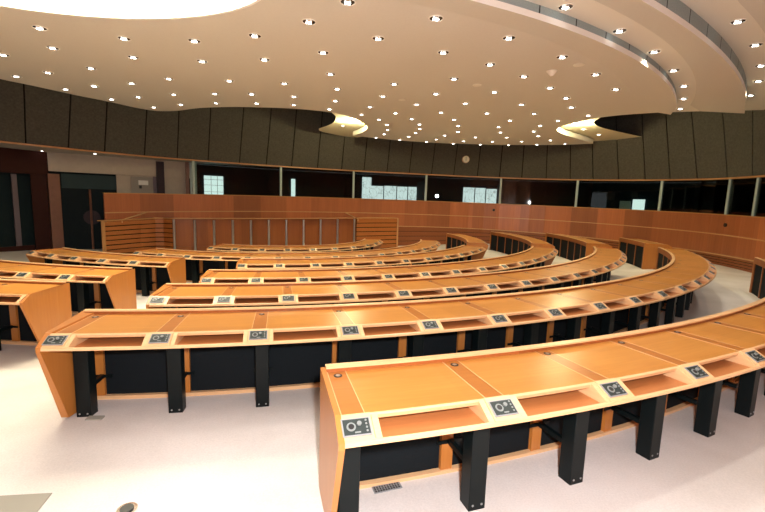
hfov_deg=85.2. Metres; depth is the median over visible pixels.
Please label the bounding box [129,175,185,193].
wall
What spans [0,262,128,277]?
countertop
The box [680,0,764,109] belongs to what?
ceiling
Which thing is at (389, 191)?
window
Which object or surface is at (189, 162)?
trim
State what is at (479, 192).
window
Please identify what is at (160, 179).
trim
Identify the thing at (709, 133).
acoustic panel
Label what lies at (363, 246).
storage shelf
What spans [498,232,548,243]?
countertop
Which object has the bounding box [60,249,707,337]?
countertop
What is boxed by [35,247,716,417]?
curved desk
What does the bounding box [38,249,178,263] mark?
countertop
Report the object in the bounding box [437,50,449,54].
recessed light
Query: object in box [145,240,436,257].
countertop
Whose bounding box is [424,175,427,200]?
trim
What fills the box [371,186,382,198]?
window
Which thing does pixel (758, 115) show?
acoustic panel
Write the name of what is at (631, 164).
acoustic panel
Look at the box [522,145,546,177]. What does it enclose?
acoustic panel
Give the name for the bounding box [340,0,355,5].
recessed light
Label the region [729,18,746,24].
recessed light
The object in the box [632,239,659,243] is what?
countertop
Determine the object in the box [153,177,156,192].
trim
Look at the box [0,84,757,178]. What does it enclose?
wall
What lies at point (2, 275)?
storage shelf
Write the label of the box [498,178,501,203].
trim
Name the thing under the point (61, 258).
storage shelf
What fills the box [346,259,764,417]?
countertop
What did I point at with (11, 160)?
wall
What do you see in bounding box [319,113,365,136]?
ceiling
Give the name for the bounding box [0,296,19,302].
storage shelf
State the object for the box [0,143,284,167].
ceiling
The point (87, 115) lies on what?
acoustic panel
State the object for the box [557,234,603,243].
countertop
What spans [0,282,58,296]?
countertop
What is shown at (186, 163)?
trim
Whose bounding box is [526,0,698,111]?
ceiling
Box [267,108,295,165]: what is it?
acoustic panel
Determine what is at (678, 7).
ceiling
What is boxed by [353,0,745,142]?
ceiling
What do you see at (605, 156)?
acoustic panel
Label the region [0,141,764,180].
trim
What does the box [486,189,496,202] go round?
window
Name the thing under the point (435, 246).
storage shelf
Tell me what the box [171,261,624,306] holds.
storage shelf
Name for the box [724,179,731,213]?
trim
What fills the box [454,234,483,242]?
countertop
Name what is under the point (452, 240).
curved desk
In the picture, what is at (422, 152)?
acoustic panel
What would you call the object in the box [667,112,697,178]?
acoustic panel
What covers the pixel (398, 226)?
trim
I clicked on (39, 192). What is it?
wall panel
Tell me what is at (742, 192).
window
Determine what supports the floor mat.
on the floor
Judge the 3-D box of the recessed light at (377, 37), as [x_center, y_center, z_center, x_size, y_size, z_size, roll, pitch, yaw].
[-0.068,-3.516,6.733,0.216,0.026,0.216,3,8,10]
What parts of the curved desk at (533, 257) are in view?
panel, rail, rail, panel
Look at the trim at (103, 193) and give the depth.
17.77 m
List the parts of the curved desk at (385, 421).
panel, leg, control panel, modesty panel, post, brace plate, leg, modesty panel, control panel, post, brace plate, rail, rail, modesty panel, leg, post, brace plate, control panel, modesty panel, leg, modesty panel, control panel, leg, post, leg, control panel, modesty panel, panel, modesty panel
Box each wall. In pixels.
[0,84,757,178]
[0,147,47,174]
[0,160,189,248]
[103,194,764,259]
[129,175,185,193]
[398,231,750,269]
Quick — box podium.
[97,212,398,253]
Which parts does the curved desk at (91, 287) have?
rail, rail, modesty panel, leg, post, modesty panel, panel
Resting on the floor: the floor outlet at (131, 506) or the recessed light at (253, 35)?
the floor outlet at (131, 506)
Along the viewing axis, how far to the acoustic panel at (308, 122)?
18.36 m
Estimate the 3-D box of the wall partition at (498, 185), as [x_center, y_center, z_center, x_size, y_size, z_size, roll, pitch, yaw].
[6.047,-3.128,21.686,0.060,1.240,1.960,3,8,11]
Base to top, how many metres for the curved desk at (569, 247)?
0.836 m
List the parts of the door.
handle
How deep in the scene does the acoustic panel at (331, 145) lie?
18.93 m
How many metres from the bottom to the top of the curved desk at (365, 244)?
0.815 m
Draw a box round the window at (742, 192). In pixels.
[727,178,756,215]
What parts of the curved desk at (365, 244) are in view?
rail, rail, panel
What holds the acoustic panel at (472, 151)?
attached to the wall at (23, 84)
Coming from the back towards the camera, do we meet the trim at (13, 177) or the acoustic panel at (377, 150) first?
the acoustic panel at (377, 150)
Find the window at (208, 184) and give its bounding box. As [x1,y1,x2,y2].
[204,175,222,194]
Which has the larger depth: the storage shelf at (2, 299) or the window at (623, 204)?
the window at (623, 204)
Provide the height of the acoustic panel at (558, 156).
3.081 m
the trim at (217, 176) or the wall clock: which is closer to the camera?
the trim at (217, 176)
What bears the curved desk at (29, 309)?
on the floor
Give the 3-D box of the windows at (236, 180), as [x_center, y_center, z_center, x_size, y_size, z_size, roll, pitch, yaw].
[3.973,-2.847,17.910,23.454,1.555,11.671,6,9,28]
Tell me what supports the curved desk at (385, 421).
on the floor
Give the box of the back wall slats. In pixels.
[398,227,752,272]
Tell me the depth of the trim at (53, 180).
15.00 m
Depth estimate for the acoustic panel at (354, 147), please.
19.37 m
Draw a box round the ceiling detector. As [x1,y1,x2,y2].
[546,70,557,76]
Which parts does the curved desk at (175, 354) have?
control panel, panel, leg, post, brace plate, modesty panel, control panel, leg, post, modesty panel, control panel, leg, modesty panel, post, leg, control panel, modesty panel, rail, rail, post, leg, control panel, modesty panel, post, leg, modesty panel, post, modesty panel, leg, post, modesty panel, leg, post, modesty panel, leg, modesty panel, leg, modesty panel, post, leg, modesty panel, modesty panel, panel, leg, leg, leg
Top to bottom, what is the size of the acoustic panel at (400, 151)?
2.967 m
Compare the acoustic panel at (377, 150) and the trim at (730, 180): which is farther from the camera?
the acoustic panel at (377, 150)
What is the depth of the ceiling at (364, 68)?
8.38 m
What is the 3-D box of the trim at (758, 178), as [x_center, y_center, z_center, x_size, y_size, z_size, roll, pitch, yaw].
[11.240,-1.770,12.486,0.090,1.158,0.090,3,8,12]
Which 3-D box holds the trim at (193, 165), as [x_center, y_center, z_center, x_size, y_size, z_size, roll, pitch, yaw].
[-7.570,-3.137,16.645,0.092,1.307,0.090,-4,9,-35]
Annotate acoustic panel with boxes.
[0,79,24,142]
[24,84,69,147]
[69,94,106,150]
[105,102,145,154]
[145,110,177,157]
[178,108,209,159]
[208,107,242,162]
[240,107,270,164]
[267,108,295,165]
[292,109,321,167]
[318,111,343,168]
[342,136,366,170]
[364,137,389,171]
[387,140,412,172]
[410,141,434,173]
[432,143,456,174]
[454,144,479,175]
[478,144,501,176]
[500,145,523,177]
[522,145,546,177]
[547,145,569,178]
[571,144,592,178]
[593,116,618,178]
[616,114,644,178]
[642,113,669,178]
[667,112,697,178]
[692,111,727,177]
[723,110,752,176]
[753,110,764,175]
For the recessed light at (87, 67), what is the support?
in the ceiling at (364, 68)
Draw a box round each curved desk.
[0,260,136,313]
[0,279,71,350]
[26,247,185,295]
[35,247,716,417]
[132,239,439,282]
[146,246,626,308]
[199,246,557,282]
[206,239,382,252]
[236,245,486,268]
[319,257,764,511]
[446,233,488,248]
[489,231,554,254]
[545,233,611,260]
[618,237,671,268]
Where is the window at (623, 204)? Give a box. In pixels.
[619,201,630,208]
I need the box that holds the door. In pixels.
[60,188,116,248]
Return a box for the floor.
[0,244,764,511]
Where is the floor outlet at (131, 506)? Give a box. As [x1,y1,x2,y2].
[116,502,137,511]
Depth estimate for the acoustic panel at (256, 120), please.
17.32 m
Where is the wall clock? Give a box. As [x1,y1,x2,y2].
[462,156,469,162]
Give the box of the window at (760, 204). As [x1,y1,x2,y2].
[754,177,764,216]
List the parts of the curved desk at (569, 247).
modesty panel, modesty panel, modesty panel, rail, modesty panel, modesty panel, modesty panel, panel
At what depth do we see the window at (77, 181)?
15.60 m
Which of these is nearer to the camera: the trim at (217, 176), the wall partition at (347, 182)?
the trim at (217, 176)
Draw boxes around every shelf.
[0,273,104,283]
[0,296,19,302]
[36,255,165,267]
[75,272,715,350]
[148,245,438,260]
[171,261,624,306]
[213,245,370,251]
[221,248,340,250]
[250,261,393,265]
[378,348,764,436]
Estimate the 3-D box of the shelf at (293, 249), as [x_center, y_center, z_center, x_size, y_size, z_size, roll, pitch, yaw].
[-2.281,-0.321,13.909,5.943,0.066,1.490,-4,10,-37]
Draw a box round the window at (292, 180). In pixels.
[291,179,294,195]
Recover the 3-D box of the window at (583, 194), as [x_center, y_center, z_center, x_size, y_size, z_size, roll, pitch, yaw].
[9.651,-2.793,20.043,0.060,1.240,1.960,8,10,39]
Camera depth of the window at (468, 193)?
22.85 m
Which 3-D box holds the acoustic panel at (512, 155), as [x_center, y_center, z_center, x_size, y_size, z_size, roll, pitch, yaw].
[6.192,-5.286,19.663,1.004,3.038,1.140,4,8,14]
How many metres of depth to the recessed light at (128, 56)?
8.04 m
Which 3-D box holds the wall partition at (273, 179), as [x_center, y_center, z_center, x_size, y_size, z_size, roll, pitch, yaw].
[-5.073,-3.197,19.555,0.060,1.240,1.959,-2,9,-29]
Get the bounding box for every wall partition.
[269,174,278,195]
[344,178,351,197]
[416,181,424,200]
[496,183,499,203]
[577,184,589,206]
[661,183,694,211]
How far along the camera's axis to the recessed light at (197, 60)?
8.15 m
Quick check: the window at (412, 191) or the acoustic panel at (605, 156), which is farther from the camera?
the window at (412, 191)
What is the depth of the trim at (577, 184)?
19.16 m
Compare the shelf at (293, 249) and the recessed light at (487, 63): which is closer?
the recessed light at (487, 63)
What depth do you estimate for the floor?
2.93 m
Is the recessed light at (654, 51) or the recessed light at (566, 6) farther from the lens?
the recessed light at (654, 51)
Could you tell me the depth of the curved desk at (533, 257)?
7.53 m
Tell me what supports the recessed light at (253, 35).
in the ceiling at (364, 68)
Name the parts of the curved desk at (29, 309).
modesty panel, post, modesty panel, rail, rail, panel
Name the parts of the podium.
trim, handrail, post, post, post, post, post, panel, post, post, post, post, post, post, trim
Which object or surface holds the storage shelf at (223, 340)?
attached to the curved desk at (175, 354)
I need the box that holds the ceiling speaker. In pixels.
[573,63,584,66]
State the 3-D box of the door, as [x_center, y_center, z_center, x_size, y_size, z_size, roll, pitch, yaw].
[-11.068,-1.389,15.770,1.753,2.283,0.132,-4,10,-38]
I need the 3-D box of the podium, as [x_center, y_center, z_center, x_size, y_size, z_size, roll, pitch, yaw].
[-4.834,-0.972,17.271,11.444,1.692,2.043,-2,9,-26]
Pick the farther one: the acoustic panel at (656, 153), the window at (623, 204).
the window at (623, 204)
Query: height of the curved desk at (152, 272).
0.844 m
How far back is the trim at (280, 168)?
18.56 m
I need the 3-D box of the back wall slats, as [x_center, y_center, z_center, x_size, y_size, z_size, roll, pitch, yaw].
[1.598,-0.392,16.776,20.810,1.041,10.596,4,8,18]
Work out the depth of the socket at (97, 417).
3.40 m
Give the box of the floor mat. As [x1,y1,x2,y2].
[0,493,51,511]
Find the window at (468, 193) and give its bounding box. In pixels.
[463,187,474,202]
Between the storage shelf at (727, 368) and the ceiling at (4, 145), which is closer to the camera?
the storage shelf at (727, 368)
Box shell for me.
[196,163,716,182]
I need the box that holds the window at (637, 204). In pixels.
[632,199,644,209]
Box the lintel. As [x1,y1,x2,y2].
[47,152,189,177]
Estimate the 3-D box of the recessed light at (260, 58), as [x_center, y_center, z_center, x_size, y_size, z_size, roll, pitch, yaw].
[-2.255,-3.748,7.944,0.216,0.026,0.216,3,8,5]
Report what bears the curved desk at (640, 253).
on the floor
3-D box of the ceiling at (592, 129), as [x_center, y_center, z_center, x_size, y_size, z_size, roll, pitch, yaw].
[8.220,-4.750,16.156,4.868,0.001,6.344,2,8,0]
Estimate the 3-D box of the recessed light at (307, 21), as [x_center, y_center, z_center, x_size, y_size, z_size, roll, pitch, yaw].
[-1.094,-3.475,6.183,0.216,0.026,0.216,0,8,-15]
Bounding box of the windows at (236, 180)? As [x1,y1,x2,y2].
[196,164,715,213]
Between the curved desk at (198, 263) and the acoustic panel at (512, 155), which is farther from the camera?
the acoustic panel at (512, 155)
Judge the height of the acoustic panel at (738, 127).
3.241 m
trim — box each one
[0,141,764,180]
[10,174,21,245]
[47,173,63,248]
[103,193,764,217]
[105,211,764,241]
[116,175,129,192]
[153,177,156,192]
[156,161,164,193]
[185,162,189,193]
[189,162,196,193]
[191,161,194,193]
[204,176,222,194]
[279,167,281,195]
[352,171,354,197]
[398,226,753,261]
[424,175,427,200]
[472,0,676,102]
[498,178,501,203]
[574,180,578,206]
[642,0,746,105]
[657,181,664,210]
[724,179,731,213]
[751,177,760,215]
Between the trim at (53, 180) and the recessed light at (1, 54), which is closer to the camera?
the recessed light at (1, 54)
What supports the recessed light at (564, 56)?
in the ceiling at (364, 68)
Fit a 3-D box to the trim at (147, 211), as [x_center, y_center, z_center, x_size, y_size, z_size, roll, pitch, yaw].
[1.623,-1.444,16.620,20.755,0.221,10.564,4,8,18]
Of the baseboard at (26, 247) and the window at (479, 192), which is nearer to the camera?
the baseboard at (26, 247)
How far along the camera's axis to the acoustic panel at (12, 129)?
12.39 m
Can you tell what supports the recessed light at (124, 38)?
in the ceiling at (364, 68)
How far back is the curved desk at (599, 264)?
5.68 m
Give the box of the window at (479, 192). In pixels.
[475,188,485,202]
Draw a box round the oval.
[0,0,260,19]
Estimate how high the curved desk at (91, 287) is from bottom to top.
0.836 m
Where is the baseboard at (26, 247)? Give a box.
[0,245,34,251]
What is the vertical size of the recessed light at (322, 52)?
0.026 m
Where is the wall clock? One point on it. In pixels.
(465, 159)
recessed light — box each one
[0,53,10,56]
[31,25,47,30]
[45,45,59,49]
[85,66,96,69]
[117,36,130,40]
[127,55,139,58]
[187,38,200,42]
[196,59,207,62]
[248,33,261,37]
[259,57,269,61]
[302,18,315,24]
[317,50,328,54]
[325,72,335,75]
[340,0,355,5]
[372,35,384,40]
[428,15,443,21]
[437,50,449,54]
[484,62,495,65]
[502,35,515,40]
[556,54,568,58]
[557,3,573,10]
[590,72,601,75]
[612,28,627,33]
[647,49,661,53]
[667,68,679,71]
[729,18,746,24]
[748,42,763,46]
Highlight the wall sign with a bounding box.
[138,180,147,184]
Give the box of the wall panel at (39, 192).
[30,174,51,249]
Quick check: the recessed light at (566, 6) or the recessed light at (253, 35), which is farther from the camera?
the recessed light at (253, 35)
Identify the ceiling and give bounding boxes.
[0,0,657,144]
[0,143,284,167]
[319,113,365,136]
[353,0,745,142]
[396,0,675,114]
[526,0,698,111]
[560,117,640,140]
[655,0,746,90]
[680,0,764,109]
[738,0,764,32]
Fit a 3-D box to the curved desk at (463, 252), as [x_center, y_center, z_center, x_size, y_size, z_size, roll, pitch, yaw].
[0.304,0.361,10.750,8.020,0.844,1.743,-4,10,-38]
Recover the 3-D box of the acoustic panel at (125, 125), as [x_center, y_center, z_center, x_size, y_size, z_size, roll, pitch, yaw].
[-8.883,-5.109,14.469,1.114,2.962,1.229,9,11,43]
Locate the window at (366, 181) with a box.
[362,177,370,198]
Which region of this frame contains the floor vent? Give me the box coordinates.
[371,482,402,493]
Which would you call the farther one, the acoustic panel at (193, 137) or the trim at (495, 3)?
the acoustic panel at (193, 137)
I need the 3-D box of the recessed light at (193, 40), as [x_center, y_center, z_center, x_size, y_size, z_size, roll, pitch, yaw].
[-3.210,-3.665,7.095,0.216,0.026,0.216,4,8,19]
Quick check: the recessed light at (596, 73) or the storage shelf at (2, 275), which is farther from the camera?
the recessed light at (596, 73)
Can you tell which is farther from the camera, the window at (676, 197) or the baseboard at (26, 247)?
the window at (676, 197)
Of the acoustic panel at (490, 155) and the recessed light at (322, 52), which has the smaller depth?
the recessed light at (322, 52)
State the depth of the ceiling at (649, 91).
6.74 m
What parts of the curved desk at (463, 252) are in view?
rail, rail, panel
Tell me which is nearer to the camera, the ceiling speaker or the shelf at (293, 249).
the ceiling speaker
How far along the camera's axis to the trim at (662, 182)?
16.37 m
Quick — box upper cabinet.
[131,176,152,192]
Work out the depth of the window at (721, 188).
14.28 m
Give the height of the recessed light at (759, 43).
0.026 m
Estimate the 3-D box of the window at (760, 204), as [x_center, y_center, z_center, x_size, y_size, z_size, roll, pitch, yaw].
[10.475,-1.512,10.440,0.174,1.163,4.314,5,8,22]
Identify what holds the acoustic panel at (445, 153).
attached to the wall at (23, 84)
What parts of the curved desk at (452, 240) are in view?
modesty panel, modesty panel, rail, panel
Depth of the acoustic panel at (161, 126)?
15.48 m
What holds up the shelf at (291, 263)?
attached to the curved desk at (463, 252)
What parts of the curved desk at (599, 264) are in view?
panel, modesty panel, modesty panel, modesty panel, modesty panel, rail, rail, modesty panel, modesty panel, modesty panel, modesty panel, leg, modesty panel, leg, modesty panel, leg, modesty panel, leg, leg, leg, leg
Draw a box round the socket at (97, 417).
[85,415,104,420]
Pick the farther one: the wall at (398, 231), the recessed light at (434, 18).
the wall at (398, 231)
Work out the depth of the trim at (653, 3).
6.25 m
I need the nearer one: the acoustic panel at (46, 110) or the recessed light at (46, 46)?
the recessed light at (46, 46)
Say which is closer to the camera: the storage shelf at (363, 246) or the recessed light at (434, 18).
the recessed light at (434, 18)
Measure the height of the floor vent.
0.008 m
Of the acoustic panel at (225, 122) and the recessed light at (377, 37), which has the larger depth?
the acoustic panel at (225, 122)
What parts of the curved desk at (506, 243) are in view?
modesty panel, modesty panel, modesty panel, rail, modesty panel, modesty panel, panel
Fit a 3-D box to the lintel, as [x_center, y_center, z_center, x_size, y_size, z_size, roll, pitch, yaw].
[-9.990,-3.479,16.130,4.685,0.664,0.100,-4,10,-37]
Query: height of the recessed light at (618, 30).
0.026 m
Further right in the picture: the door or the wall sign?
the wall sign
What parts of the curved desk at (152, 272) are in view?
panel, leg, leg, rail, rail, modesty panel, leg, post, modesty panel, panel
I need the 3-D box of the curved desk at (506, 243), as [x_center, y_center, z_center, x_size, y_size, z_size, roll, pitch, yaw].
[5.442,-0.351,16.431,1.128,0.836,5.416,2,8,0]
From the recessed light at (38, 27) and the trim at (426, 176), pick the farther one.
the trim at (426, 176)
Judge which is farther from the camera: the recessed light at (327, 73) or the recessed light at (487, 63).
the recessed light at (327, 73)
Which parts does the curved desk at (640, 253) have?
modesty panel, modesty panel, rail, modesty panel, panel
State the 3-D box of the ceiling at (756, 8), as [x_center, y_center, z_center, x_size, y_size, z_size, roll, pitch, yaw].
[-2.646,-3.827,5.731,37.320,0.001,20.000,2,8,0]
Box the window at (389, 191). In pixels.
[384,186,395,199]
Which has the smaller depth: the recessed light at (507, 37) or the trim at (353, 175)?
the recessed light at (507, 37)
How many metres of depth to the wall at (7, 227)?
14.35 m
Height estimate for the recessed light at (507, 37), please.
0.026 m
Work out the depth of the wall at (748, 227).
17.98 m
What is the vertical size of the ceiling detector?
0.090 m
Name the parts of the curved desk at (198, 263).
modesty panel, leg, post, modesty panel, leg, modesty panel, rail, rail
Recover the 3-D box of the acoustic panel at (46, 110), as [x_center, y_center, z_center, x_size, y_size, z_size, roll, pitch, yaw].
[-10.317,-4.944,12.833,1.108,2.945,1.143,9,10,41]
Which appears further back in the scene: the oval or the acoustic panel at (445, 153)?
the acoustic panel at (445, 153)
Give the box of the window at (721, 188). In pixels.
[693,179,728,213]
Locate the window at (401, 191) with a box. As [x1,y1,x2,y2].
[397,187,406,199]
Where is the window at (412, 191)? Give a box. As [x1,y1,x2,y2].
[408,187,416,199]
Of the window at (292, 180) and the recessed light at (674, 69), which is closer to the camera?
the recessed light at (674, 69)
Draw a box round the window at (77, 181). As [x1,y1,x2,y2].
[61,174,116,189]
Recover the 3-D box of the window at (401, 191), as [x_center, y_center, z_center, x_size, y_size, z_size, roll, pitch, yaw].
[1.065,-3.288,22.621,0.554,0.954,0.040,1,8,-9]
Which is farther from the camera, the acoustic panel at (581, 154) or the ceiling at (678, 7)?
the acoustic panel at (581, 154)

